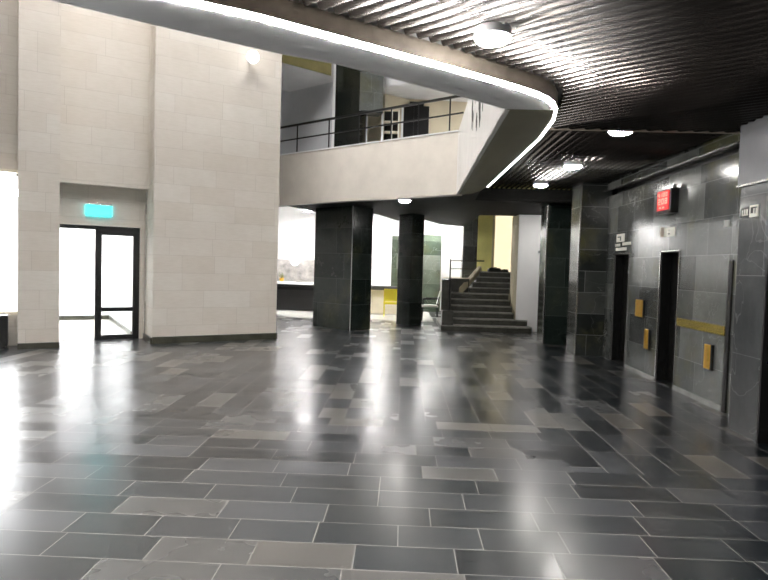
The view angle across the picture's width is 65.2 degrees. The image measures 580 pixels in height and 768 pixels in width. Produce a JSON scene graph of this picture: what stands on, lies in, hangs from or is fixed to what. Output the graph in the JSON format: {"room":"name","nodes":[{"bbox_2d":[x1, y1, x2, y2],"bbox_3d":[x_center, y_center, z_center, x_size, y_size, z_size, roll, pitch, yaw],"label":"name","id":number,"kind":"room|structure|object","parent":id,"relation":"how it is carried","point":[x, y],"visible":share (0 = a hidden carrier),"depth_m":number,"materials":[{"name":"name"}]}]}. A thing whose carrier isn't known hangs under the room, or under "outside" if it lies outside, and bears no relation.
{"room":"lobby","nodes":[
{"label":"lobby","id":0,"kind":"room"},
{"bbox_2d":[0,0,18,169],"bbox_3d":[-9.308,-6.072,8.730,6.840,7.920,0.400,0,3,-31],"label":"wall","id":1,"kind":"structure","parent":0,"point":[9,9],"depth_m":10.35,"materials":[{"name":"stone"}]},
{"bbox_2d":[8,315,17,345],"bbox_3d":[-9.502,0.684,9.007,6.840,0.550,0.400,0,3,-31],"label":"wall","id":2,"kind":"structure","parent":0,"point":[12,319],"depth_m":10.55,"materials":[{"name":"stone"}]},
{"bbox_2d":[0,168,17,314],"bbox_3d":[-7.423,-0.840,10.022,2.240,2.530,0.160,0,3,-31],"label":"window","id":3,"kind":"structure","parent":2,"relation":"in","point":[7,176],"depth_m":10.53,"materials":[{"name":"white glass"}]},
{"bbox_2d":[16,176,17,198],"bbox_3d":[-7.822,-2.153,12.851,4.350,0.120,3.950,0,3,-31],"label":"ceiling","id":4,"kind":"structure","parent":0,"point":[16,176],"depth_m":11.28,"materials":[{"name":"white paint"}]},
{"bbox_2d":[17,0,60,342],"bbox_3d":[-6.049,-4.511,10.536,0.620,11.000,1.000,0,3,-31],"label":"pillar","id":5,"kind":"structure","parent":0,"point":[39,53],"depth_m":10.21,"materials":[{"name":"stone"}]},
{"bbox_2d":[17,342,58,349],"bbox_3d":[-5.939,0.958,10.319,0.625,0.100,0.030,0,3,-31],"label":"baseboard","id":6,"kind":"structure","parent":5,"relation":"attached to","point":[46,344],"depth_m":10.30,"materials":[{"name":"stone"}]},
{"bbox_2d":[15,199,94,315],"bbox_3d":[-8.774,-0.750,14.579,4.200,3.000,0.150,0,3,-31],"label":"wall","id":7,"kind":"structure","parent":0,"point":[77,246],"depth_m":15.11,"materials":[{"name":"white paint"}]},
{"bbox_2d":[59,315,93,319],"bbox_3d":[-7.880,0.787,12.928,4.050,0.104,3.750,0,3,-31],"label":"baseboard","id":8,"kind":"structure","parent":7,"relation":"attached to","point":[82,317],"depth_m":15.15,"materials":[{"name":"metal"}]},
{"bbox_2d":[60,3,149,189],"bbox_3d":[-5.325,-6.004,11.442,1.540,8.050,0.640,0,3,-31],"label":"wall","id":9,"kind":"structure","parent":0,"point":[104,112],"depth_m":11.26,"materials":[{"name":"stone"}]},
{"bbox_2d":[60,183,145,227],"bbox_3d":[-5.503,-1.614,11.708,1.540,0.750,0.440,0,3,-31],"label":"wall","id":10,"kind":"structure","parent":9,"relation":"in","point":[128,205],"depth_m":11.52,"materials":[{"name":"paint"}]},
{"bbox_2d":[86,203,111,216],"bbox_3d":[-5.436,-1.532,11.449,0.450,0.230,0.080,0,3,-31],"label":"exit sign","id":11,"kind":"object","parent":10,"relation":"attached to","point":[95,209],"visible":1,"depth_m":11.44,"materials":[{"name":"teal plastic"}]},
{"bbox_2d":[143,333,151,343],"bbox_3d":[-4.604,0.937,11.658,0.030,0.110,0.900,0,3,-31],"label":"baseboard","id":12,"kind":"structure","parent":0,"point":[146,337],"depth_m":11.53,"materials":[{"name":"stone"}]},
{"bbox_2d":[145,24,281,337],"bbox_3d":[-3.358,-4.495,12.029,2.450,11.000,0.800,0,3,-31],"label":"wall","id":13,"kind":"structure","parent":0,"point":[212,199],"depth_m":11.71,"materials":[{"name":"stone"}]},
{"bbox_2d":[60,224,139,339],"bbox_3d":[-5.500,-0.133,11.595,1.440,2.200,0.144,0,3,-31],"label":"door","id":14,"kind":"structure","parent":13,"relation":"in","point":[117,249],"depth_m":11.75,"materials":[{"name":"black metal"}]},
{"bbox_2d":[139,228,145,338],"bbox_3d":[-4.928,-0.139,12.138,0.100,2.200,0.440,0,3,-31],"label":"door frame","id":15,"kind":"structure","parent":13,"relation":"attached to","point":[142,230],"depth_m":11.95,"materials":[{"name":"metal"}]},
{"bbox_2d":[152,333,276,343],"bbox_3d":[-3.293,0.954,11.901,2.470,0.130,0.030,0,3,-31],"label":"baseboard","id":16,"kind":"structure","parent":13,"relation":"attached to","point":[256,336],"depth_m":11.83,"materials":[{"name":"stone"}]},
{"bbox_2d":[247,50,258,63],"bbox_3d":[-2.571,-4.563,11.801,0.249,0.250,0.367,1,2,-8],"label":"wall lamp","id":17,"kind":"object","parent":13,"relation":"attached to","point":[252,56],"visible":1,"depth_m":11.66,"materials":[{"name":"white glass"}]},
{"bbox_2d":[146,190,390,218],"bbox_3d":[-3.132,-2.695,19.466,12.400,0.190,9.100,2,2,2],"label":"ceiling","id":18,"kind":"structure","parent":0,"point":[285,209],"depth_m":20.11,"materials":[{"name":"white paint"}]},
{"bbox_2d":[280,90,289,153],"bbox_3d":[-3.672,-4.107,15.787,2.466,2.600,0.200,0,3,-35],"label":"wall","id":19,"kind":"structure","parent":0,"point":[285,95],"depth_m":16.32,"materials":[{"name":"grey paint"}]},
{"bbox_2d":[277,213,314,281],"bbox_3d":[-3.535,-1.020,21.053,5.600,3.310,0.190,2,2,2],"label":"window","id":20,"kind":"structure","parent":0,"point":[296,232],"depth_m":20.95,"materials":[{"name":"white glass"}]},
{"bbox_2d":[291,257,299,265],"bbox_3d":[-3.073,-1.000,20.781,0.310,0.310,0.345,2,2,2],"label":"lamp","id":21,"kind":"object","parent":20,"relation":"attached to","point":[295,261],"visible":1,"depth_m":20.66,"materials":[{"name":"white glass"}]},
{"bbox_2d":[51,0,554,109],"bbox_3d":[-2.498,-1.879,2.553,9.633,0.600,0.487,0,3,-34],"label":"slab edge","id":22,"kind":"structure","parent":0,"point":[182,17],"depth_m":3.87,"materials":[{"name":"grey paint"}]},
{"bbox_2d":[200,0,557,105],"bbox_3d":[-2.406,-1.657,2.432,9.650,0.128,0.268,0,3,-34],"label":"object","id":23,"kind":"structure","parent":22,"relation":"attached to","point":[285,10],"depth_m":3.93,"materials":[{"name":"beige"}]},
{"bbox_2d":[145,218,461,310],"bbox_3d":[-3.099,-1.054,22.184,12.400,3.310,0.200,2,2,2],"label":"wall","id":24,"kind":"structure","parent":0,"point":[383,229],"depth_m":21.93,"materials":[{"name":"white paint"}]},
{"bbox_2d":[289,82,332,152],"bbox_3d":[-1.911,-4.064,15.983,1.614,2.600,0.200,4,3,39],"label":"wall","id":25,"kind":"structure","parent":0,"point":[313,103],"depth_m":15.86,"materials":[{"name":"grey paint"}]},
{"bbox_2d":[331,64,335,146],"bbox_3d":[-1.280,-4.298,15.413,0.114,3.150,0.100,4,3,40],"label":"trim","id":26,"kind":"structure","parent":25,"relation":"attached to","point":[334,82],"depth_m":15.35,"materials":[{"name":"white paint"}]},
{"bbox_2d":[313,206,372,330],"bbox_3d":[-1.042,-0.549,15.100,1.356,3.000,0.709,4,3,42],"label":"column","id":27,"kind":"structure","parent":0,"point":[333,225],"depth_m":14.73,"materials":[{"name":"black stone"}]},
{"bbox_2d":[349,206,353,330],"bbox_3d":[-0.780,-0.512,14.380,0.020,3.000,0.020,2,2,2],"label":"trim","id":28,"kind":"structure","parent":27,"relation":"attached to","point":[353,206],"depth_m":14.37,"materials":[{"name":"metal"}]},
{"bbox_2d":[334,64,365,146],"bbox_3d":[-0.860,-4.591,15.534,0.660,3.750,0.600,2,2,16],"label":"pillar","id":29,"kind":"structure","parent":0,"point":[347,92],"depth_m":15.25,"materials":[{"name":"black stone"}]},
{"bbox_2d":[279,131,461,205],"bbox_3d":[-2.406,-2.673,14.661,10.116,1.200,0.220,4,3,38],"label":"parapet","id":30,"kind":"object","parent":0,"point":[422,166],"visible":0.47,"depth_m":12.79,"materials":[{"name":"beige paint"}]},
{"bbox_2d":[280,130,458,154],"bbox_3d":[-2.432,-3.287,14.661,10.016,0.025,0.235,4,3,38],"label":"coping","id":31,"kind":"object","parent":30,"relation":"on","point":[453,130],"visible":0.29,"depth_m":12.74,"materials":[{"name":"white paint"}]},
{"bbox_2d":[280,95,463,151],"bbox_3d":[-2.017,-3.610,14.322,9.056,0.722,0.045,4,3,38],"label":"balcony railing","id":32,"kind":"object","parent":30,"relation":"on","point":[454,96],"visible":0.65,"depth_m":12.82,"materials":[{"name":"black metal"}]},
{"bbox_2d":[359,71,383,116],"bbox_3d":[-0.359,-5.488,15.401,0.623,1.920,0.400,1,2,-17],"label":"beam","id":33,"kind":"structure","parent":0,"point":[371,85],"depth_m":15.23,"materials":[{"name":"grey concrete"}]},
{"bbox_2d":[281,63,467,101],"bbox_3d":[0.019,-6.010,17.782,10.600,1.250,12.000,2,2,2],"label":"ceiling","id":34,"kind":"structure","parent":0,"point":[293,78],"depth_m":15.61,"materials":[{"name":"grey paint"}]},
{"bbox_2d":[282,54,331,75],"bbox_3d":[-2.204,-5.897,14.070,2.346,1.200,0.030,0,3,-39],"label":"fascia","id":35,"kind":"object","parent":34,"relation":"attached to","point":[317,66],"visible":0.25,"depth_m":14.41,"materials":[{"name":"yellow paint"}]},
{"bbox_2d":[0,310,767,579],"bbox_3d":[-3.777,1.235,8.680,24.000,0.206,31.000,2,2,2],"label":"floor","id":36,"kind":"structure","parent":0,"point":[388,450],"depth_m":4.84,"materials":[{"name":"tile"}]},
{"bbox_2d":[0,314,7,348],"bbox_3d":[-6.901,0.705,10.074,1.000,0.570,0.360,0,3,-31],"label":"base cabinet","id":37,"kind":"object","parent":36,"relation":"on","point":[3,317],"visible":1,"depth_m":10.15,"materials":[{"name":"black metal"}]},
{"bbox_2d":[276,281,313,310],"bbox_3d":[-3.394,0.182,20.290,3.200,0.940,0.600,2,2,2],"label":"counter","id":38,"kind":"object","parent":36,"relation":"on","point":[291,295],"depth_m":20.03,"materials":[{"name":"black metal"}]},
{"bbox_2d":[279,272,284,280],"bbox_3d":[-3.451,-0.454,20.277,0.278,0.327,0.286,2,2,2],"label":"potted plant","id":39,"kind":"object","parent":38,"relation":"on","point":[281,278],"visible":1,"depth_m":20.23,"materials":[{"name":"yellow plant"}]},
{"bbox_2d":[277,281,313,284],"bbox_3d":[-3.382,-0.247,20.273,3.200,0.080,0.600,2,2,2],"label":"countertop","id":40,"kind":"structure","parent":38,"relation":"on","point":[278,282],"depth_m":19.96,"materials":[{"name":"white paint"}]},
{"bbox_2d":[370,285,396,313],"bbox_3d":[-0.285,0.312,19.797,1.650,0.900,0.700,2,2,2],"label":"reception desk","id":41,"kind":"object","parent":36,"relation":"on","point":[377,292],"visible":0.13,"depth_m":19.54,"materials":[{"name":"beige laminate"}]},
{"bbox_2d":[383,289,396,316],"bbox_3d":[0.227,0.398,18.788,0.480,0.881,0.590,2,2,2],"label":"chair","id":42,"kind":"object","parent":36,"relation":"on","point":[390,295],"visible":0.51,"depth_m":18.55,"materials":[{"name":"yellow plastic"}]},
{"bbox_2d":[421,291,441,320],"bbox_3d":[1.416,0.467,17.947,0.590,0.881,0.480,2,2,2],"label":"armchair","id":43,"kind":"object","parent":36,"relation":"on","point":[440,292],"visible":0.87,"depth_m":17.71,"materials":[{"name":"white plastic"}]},
{"bbox_2d":[436,271,531,332],"bbox_3d":[2.732,0.205,17.670,2.400,1.500,5.350,2,2,2],"label":"staircase","id":44,"kind":"structure","parent":36,"relation":"on","point":[485,307],"depth_m":15.97,"materials":[{"name":"stone"}]},
{"bbox_2d":[487,267,500,271],"bbox_3d":[3.371,-0.624,18.335,0.427,0.159,0.289,2,2,2],"label":"bundle","id":45,"kind":"object","parent":44,"relation":"on","point":[492,269],"visible":0.98,"depth_m":18.26,"materials":[{"name":"black fabric"}]},
{"bbox_2d":[391,236,398,285],"bbox_3d":[0.417,-0.973,20.725,0.320,1.770,0.300,2,2,2],"label":"glass","id":46,"kind":"object","parent":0,"point":[395,239],"visible":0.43,"depth_m":20.58,"materials":[{"name":"green glass"}]},
{"bbox_2d":[396,214,424,325],"bbox_3d":[0.720,-0.552,16.422,0.509,3.000,0.654,0,3,-37],"label":"column","id":47,"kind":"structure","parent":0,"point":[411,226],"depth_m":16.21,"materials":[{"name":"black stone"}]},
{"bbox_2d":[367,94,466,141],"bbox_3d":[1.936,-3.994,16.976,6.600,2.600,1.450,2,2,2],"label":"wall","id":48,"kind":"structure","parent":0,"point":[440,124],"depth_m":16.78,"materials":[{"name":"beige paint"}]},
{"bbox_2d":[401,101,428,137],"bbox_3d":[0.834,-3.970,16.713,0.787,2.510,0.107,1,2,-9],"label":"door","id":49,"kind":"structure","parent":48,"relation":"in","point":[408,129],"depth_m":16.66,"materials":[{"name":"black metal"}]},
{"bbox_2d":[279,188,572,225],"bbox_3d":[-0.213,-2.284,17.704,14.731,0.300,7.792,4,3,40],"label":"ceiling","id":50,"kind":"structure","parent":0,"point":[450,210],"depth_m":13.61,"materials":[{"name":"grey paint"}]},
{"bbox_2d":[399,198,410,202],"bbox_3d":[0.434,-1.862,12.468,0.250,0.097,0.250,2,2,2],"label":"ceiling lamp","id":51,"kind":"object","parent":50,"relation":"attached to","point":[403,200],"visible":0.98,"depth_m":12.38,"materials":[{"name":"white"}]},
{"bbox_2d":[422,235,441,311],"bbox_3d":[1.690,-0.593,21.501,0.640,2.720,0.700,2,2,2],"label":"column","id":52,"kind":"structure","parent":0,"point":[430,284],"depth_m":21.15,"materials":[{"name":"glass"}]},
{"bbox_2d":[441,266,481,324],"bbox_3d":[1.908,0.140,16.733,0.895,1.660,3.470,3,3,20],"label":"wall","id":53,"kind":"structure","parent":0,"point":[457,284],"depth_m":15.49,"materials":[{"name":"stone"}]},
{"bbox_2d":[448,259,483,309],"bbox_3d":[2.066,-0.201,16.884,0.647,1.338,3.231,3,3,24],"label":"stair handrail","id":54,"kind":"object","parent":53,"relation":"on","point":[450,259],"visible":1,"depth_m":15.32,"materials":[{"name":"black metal"}]},
{"bbox_2d":[460,217,477,277],"bbox_3d":[2.771,-0.781,19.657,0.460,3.310,0.500,2,2,2],"label":"column","id":55,"kind":"structure","parent":0,"point":[469,230],"depth_m":19.39,"materials":[{"name":"stone"}]},
{"bbox_2d":[456,99,508,193],"bbox_3d":[1.261,-2.309,8.364,0.054,1.200,6.272,2,2,3],"label":"wall","id":56,"kind":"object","parent":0,"point":[480,122],"visible":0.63,"depth_m":8.14,"materials":[{"name":"white paint"}]},
{"bbox_2d":[477,215,492,270],"bbox_3d":[3.329,-1.640,20.356,0.640,5.000,0.200,2,2,2],"label":"wall","id":57,"kind":"structure","parent":0,"point":[485,222],"depth_m":20.25,"materials":[{"name":"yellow paint"}]},
{"bbox_2d":[491,215,514,299],"bbox_3d":[5.156,-1.584,20.276,3.020,5.000,0.250,2,2,2],"label":"wall","id":58,"kind":"structure","parent":0,"point":[492,256],"depth_m":20.20,"materials":[{"name":"beige paint"}]},
{"bbox_2d":[493,216,513,271],"bbox_3d":[4.044,-1.867,20.284,0.660,2.500,0.080,2,2,2],"label":"window","id":59,"kind":"structure","parent":58,"relation":"in","point":[502,231],"depth_m":20.31,"materials":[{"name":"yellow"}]},
{"bbox_2d":[459,109,553,194],"bbox_3d":[1.440,-2.004,8.370,0.550,0.600,6.270,2,2,2],"label":"soffit","id":60,"kind":"object","parent":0,"point":[520,128],"visible":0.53,"depth_m":6.71,"materials":[{"name":"cream white plaster"}]},
{"bbox_2d":[169,0,556,186],"bbox_3d":[-1.160,-1.614,4.155,3.002,0.027,13.384,3,3,38],"label":"light strip","id":61,"kind":"object","parent":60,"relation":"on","point":[197,3],"visible":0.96,"depth_m":3.88,"materials":[{"name":"white plastic"}]},
{"bbox_2d":[169,0,556,110],"bbox_3d":[-2.405,-1.579,2.431,9.650,0.027,0.259,0,3,-34],"label":"diffuser","id":62,"kind":"object","parent":61,"relation":"attached to","point":[197,3],"depth_m":3.80,"materials":[{"name":"white plastic"}]},
{"bbox_2d":[487,111,556,186],"bbox_3d":[1.692,-1.681,7.791,0.117,0.027,5.097,2,2,3],"label":"diffuser","id":63,"kind":"object","parent":61,"relation":"attached to","point":[555,112],"depth_m":6.75,"materials":[{"name":"white plastic"}]},
{"bbox_2d":[509,215,518,318],"bbox_3d":[3.444,-0.455,15.944,0.009,3.000,0.900,2,2,2],"label":"wall","id":64,"kind":"structure","parent":0,"point":[515,220],"depth_m":15.87,"materials":[{"name":"beige paint"}]},
{"bbox_2d":[288,0,767,132],"bbox_3d":[-1.155,-1.589,0.023,10.408,0.062,13.106,2,2,2],"label":"ceiling","id":65,"kind":"structure","parent":0,"point":[649,65],"depth_m":4.12,"materials":[{"name":"brown metal"}]},
{"bbox_2d":[474,22,511,47],"bbox_3d":[0.696,-1.624,3.848,0.236,0.097,0.236,2,2,2],"label":"ceiling lamp","id":66,"kind":"object","parent":65,"relation":"attached to","point":[488,34],"visible":1,"depth_m":3.77,"materials":[{"name":"white plastic"}]},
{"bbox_2d":[475,31,509,47],"bbox_3d":[0.695,-1.602,3.849,0.225,0.052,0.225,2,2,2],"label":"diffuser","id":67,"kind":"object","parent":66,"relation":"attached to","point":[490,39],"depth_m":3.79,"materials":[{"name":"white plastic"}]},
{"bbox_2d":[515,215,540,331],"bbox_3d":[4.173,-0.432,15.897,1.450,3.000,0.950,2,2,2],"label":"wall","id":68,"kind":"structure","parent":0,"point":[529,234],"depth_m":15.43,"materials":[{"name":"paint"}]},
{"bbox_2d":[536,204,571,344],"bbox_3d":[3.720,-0.330,13.102,0.540,3.000,0.570,2,2,2],"label":"column","id":69,"kind":"structure","parent":0,"point":[559,216],"depth_m":12.83,"materials":[{"name":"black stone"}]},
{"bbox_2d":[542,204,547,344],"bbox_3d":[3.441,-0.327,12.820,0.022,3.000,0.022,2,2,2],"label":"trim","id":70,"kind":"structure","parent":69,"relation":"attached to","point":[547,204],"depth_m":12.81,"materials":[{"name":"metal"}]},
{"bbox_2d":[555,83,561,103],"bbox_3d":[-1.101,-2.020,2.958,11.300,0.270,19.000,2,2,2],"label":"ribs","id":71,"kind":"object","parent":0,"point":[559,90],"depth_m":5.87,"materials":[{"name":"black metal"}]},
{"bbox_2d":[566,182,612,356],"bbox_3d":[3.934,-0.385,11.526,0.580,3.250,0.600,2,2,2],"label":"pillar","id":72,"kind":"structure","parent":0,"point":[595,196],"depth_m":11.24,"materials":[{"name":"stone"}]},
{"bbox_2d":[574,182,582,355],"bbox_3d":[3.635,-0.381,11.230,0.022,3.250,0.022,2,2,2],"label":"trim","id":73,"kind":"structure","parent":72,"relation":"attached to","point":[581,182],"depth_m":11.22,"materials":[{"name":"metal"}]},
{"bbox_2d":[486,130,722,190],"bbox_3d":[3.175,-1.967,9.393,2.720,0.062,5.840,2,2,2],"label":"ceiling","id":74,"kind":"structure","parent":0,"point":[604,157],"depth_m":8.60,"materials":[{"name":"brown metal"}]},
{"bbox_2d":[488,186,569,189],"bbox_3d":[3.039,-2.097,12.316,2.400,0.045,0.040,2,2,2],"label":"trim","id":75,"kind":"structure","parent":74,"relation":"attached to","point":[489,186],"depth_m":12.30,"materials":[{"name":"paint"}]},
{"bbox_2d":[533,181,547,187],"bbox_3d":[2.955,-1.982,11.312,0.270,0.097,0.270,2,2,2],"label":"ceiling lamp","id":76,"kind":"object","parent":74,"relation":"attached to","point":[540,184],"visible":1,"depth_m":11.22,"materials":[{"name":"white plastic"}]},
{"bbox_2d":[534,184,547,187],"bbox_3d":[2.954,-1.960,11.313,0.258,0.052,0.258,2,2,2],"label":"diffuser","id":77,"kind":"object","parent":76,"relation":"attached to","point":[535,185],"depth_m":11.23,"materials":[{"name":"white plastic"}]},
{"bbox_2d":[564,161,581,169],"bbox_3d":[2.887,-1.896,9.165,0.270,0.097,0.270,2,2,2],"label":"ceiling lamp","id":78,"kind":"object","parent":74,"relation":"attached to","point":[572,165],"visible":1,"depth_m":9.07,"materials":[{"name":"white plastic"}]},
{"bbox_2d":[564,165,581,169],"bbox_3d":[2.886,-1.874,9.166,0.258,0.052,0.258,2,2,2],"label":"diffuser","id":79,"kind":"object","parent":78,"relation":"attached to","point":[572,167],"depth_m":9.09,"materials":[{"name":"white plastic"}]},
{"bbox_2d":[608,131,631,135],"bbox_3d":[2.683,-1.805,6.802,0.270,0.097,0.270,2,2,2],"label":"ceiling lamp","id":80,"kind":"object","parent":74,"relation":"attached to","point":[614,133],"visible":0.48,"depth_m":6.77,"materials":[{"name":"white"}]},
{"bbox_2d":[602,153,740,413],"bbox_3d":[4.365,-0.123,8.499,0.600,3.000,5.460,2,2,2],"label":"wall","id":81,"kind":"structure","parent":0,"point":[709,196],"depth_m":7.99,"materials":[{"name":"grey tile"}]},
{"bbox_2d":[609,253,629,366],"bbox_3d":[4.205,0.328,10.459,0.212,1.930,0.730,2,2,2],"label":"door","id":82,"kind":"structure","parent":81,"relation":"in","point":[621,260],"depth_m":10.77,"materials":[{"name":"metal"}]},
{"bbox_2d":[615,233,630,250],"bbox_3d":[4.136,-0.830,10.385,0.015,0.295,0.730,2,2,2],"label":"sign","id":83,"kind":"object","parent":81,"relation":"attached to","point":[620,237],"visible":1,"depth_m":10.44,"materials":[{"name":"white plastic"}]},
{"bbox_2d":[635,299,645,317],"bbox_3d":[4.071,0.292,9.541,0.035,0.290,0.350,2,2,2],"label":"brass plaque","id":84,"kind":"object","parent":81,"relation":"attached to","point":[639,304],"visible":1,"depth_m":9.50,"materials":[{"name":"gold metal"}]},
{"bbox_2d":[643,329,650,350],"bbox_3d":[4.048,0.759,9.230,0.035,0.320,0.210,2,2,2],"label":"panel","id":85,"kind":"object","parent":81,"relation":"attached to","point":[647,333],"visible":1,"depth_m":9.20,"materials":[{"name":"gold metal"}]},
{"bbox_2d":[654,250,680,388],"bbox_3d":[4.146,0.403,8.582,0.212,1.930,0.630,2,2,2],"label":"door","id":86,"kind":"structure","parent":81,"relation":"in","point":[669,266],"depth_m":8.85,"materials":[{"name":"metal"}]},
{"bbox_2d":[657,184,678,214],"bbox_3d":[4.043,-1.281,8.555,0.127,0.390,0.455,2,2,2],"label":"digital display","id":87,"kind":"object","parent":81,"relation":"attached to","point":[667,199],"visible":1,"depth_m":8.40,"materials":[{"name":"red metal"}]},
{"bbox_2d":[660,227,675,236],"bbox_3d":[4.075,-0.837,8.614,0.030,0.140,0.430,2,2,2],"label":"sign","id":88,"kind":"object","parent":81,"relation":"attached to","point":[670,231],"visible":1,"depth_m":8.63,"materials":[{"name":"white plastic"}]},
{"bbox_2d":[624,364,720,410],"bbox_3d":[4.011,1.335,8.593,0.025,0.060,3.070,2,2,2],"label":"baseboard","id":89,"kind":"structure","parent":81,"relation":"attached to","point":[680,390],"depth_m":7.86,"materials":[{"name":"stone"}]},
{"bbox_2d":[677,318,724,335],"bbox_3d":[4.018,0.458,7.642,0.017,0.110,1.220,2,2,2],"label":"strip","id":90,"kind":"object","parent":81,"relation":"attached to","point":[706,327],"visible":1,"depth_m":7.56,"materials":[{"name":"yellow metal"}]},
{"bbox_2d":[703,344,713,370],"bbox_3d":[3.990,0.824,7.377,0.035,0.320,0.200,2,2,2],"label":"panel","id":91,"kind":"object","parent":81,"relation":"attached to","point":[708,361],"visible":1,"depth_m":7.35,"materials":[{"name":"gold metal"}]},
{"bbox_2d":[723,220,729,226],"bbox_3d":[4.037,-0.784,7.061,0.017,0.080,0.120,2,2,2],"label":"plate","id":92,"kind":"object","parent":81,"relation":"attached to","point":[726,222],"visible":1,"depth_m":7.06,"materials":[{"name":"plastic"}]},
{"bbox_2d":[721,260,733,412],"bbox_3d":[3.988,0.540,6.965,0.020,1.780,0.080,2,2,2],"label":"trim","id":93,"kind":"structure","parent":81,"relation":"attached to","point":[731,262],"depth_m":6.95,"materials":[{"name":"black metal"}]},
{"bbox_2d":[606,134,739,194],"bbox_3d":[4.403,-1.838,8.724,0.640,0.190,6.050,2,2,2],"label":"wall","id":94,"kind":"structure","parent":0,"point":[723,140],"depth_m":8.32,"materials":[{"name":"grey paint"}]},
{"bbox_2d":[548,127,739,133],"bbox_3d":[2.982,-1.792,6.463,2.540,0.178,0.040,2,2,2],"label":"trim","id":95,"kind":"structure","parent":94,"relation":"attached to","point":[552,128],"depth_m":6.46,"materials":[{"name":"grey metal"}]},
{"bbox_2d":[607,141,739,190],"bbox_3d":[4.094,-1.748,8.762,0.055,0.020,5.300,2,2,2],"label":"trim","id":96,"kind":"structure","parent":94,"relation":"attached to","point":[738,142],"depth_m":8.18,"materials":[{"name":"metal"}]},
{"bbox_2d":[618,148,739,192],"bbox_3d":[4.485,-1.674,8.433,0.450,0.110,5.460,2,2,2],"label":"trim","id":97,"kind":"structure","parent":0,"point":[736,151],"depth_m":8.45,"materials":[{"name":"black metal"}]},
{"bbox_2d":[728,181,767,441],"bbox_3d":[3.920,0.071,-0.211,0.950,3.300,12.820,2,2,2],"label":"wall","id":98,"kind":"structure","parent":0,"point":[753,231],"depth_m":5.96,"materials":[{"name":"tile"}]},
{"bbox_2d":[740,204,758,217],"bbox_3d":[3.650,-0.784,5.994,0.016,0.115,0.295,2,2,2],"label":"wall sign","id":99,"kind":"object","parent":98,"relation":"attached to","point":[753,210],"visible":1,"depth_m":5.97,"materials":[{"name":"white metal"}]},
{"bbox_2d":[738,115,767,185],"bbox_3d":[3.614,-1.322,4.504,0.030,0.640,3.330,2,2,2],"label":"cladding","id":100,"kind":"object","parent":98,"relation":"attached to","point":[753,152],"visible":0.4,"depth_m":5.91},
{"bbox_2d":[736,179,767,187],"bbox_3d":[3.602,-0.997,4.523,0.036,0.017,3.340,2,2,2],"label":"trim","id":101,"kind":"structure","parent":100,"relation":"attached to","point":[764,180],"depth_m":5.92,"materials":[{"name":"metal"}]},
{"bbox_2d":[756,257,767,443],"bbox_3d":[3.673,0.600,5.275,0.165,1.780,0.920,2,2,2],"label":"door","id":102,"kind":"structure","parent":98,"relation":"attached to","point":[762,416],"depth_m":5.72,"materials":[{"name":"black metal"}]},
{"bbox_3d":[-2.190,-2.762,17.481,14.400,0.140,13.000,2,2,2],"label":"floor","id":103,"kind":"structure","parent":0,"visible":0},
{"bbox_2d":[366,116,367,141],"bbox_3d":[-0.482,-3.641,15.815,0.060,1.850,0.050,2,2,2],"label":"door frame","id":104,"kind":"structure","parent":103,"relation":"on","point":[366,116],"depth_m":15.76,"materials":[{"name":"white paint"}]},
{"bbox_2d":[381,113,383,139],"bbox_3d":[-0.061,-3.678,15.800,0.060,1.950,0.050,2,2,2],"label":"door frame","id":105,"kind":"structure","parent":103,"relation":"on","point":[382,115],"depth_m":15.75,"materials":[{"name":"white paint"}]},
{"bbox_2d":[384,110,399,139],"bbox_3d":[0.185,-3.758,16.095,0.410,2.100,0.300,2,2,2],"label":"shelf rack","id":106,"kind":"object","parent":103,"relation":"on","point":[387,114],"visible":0.25,"depth_m":16.18,"materials":[{"name":"beige laminate"}]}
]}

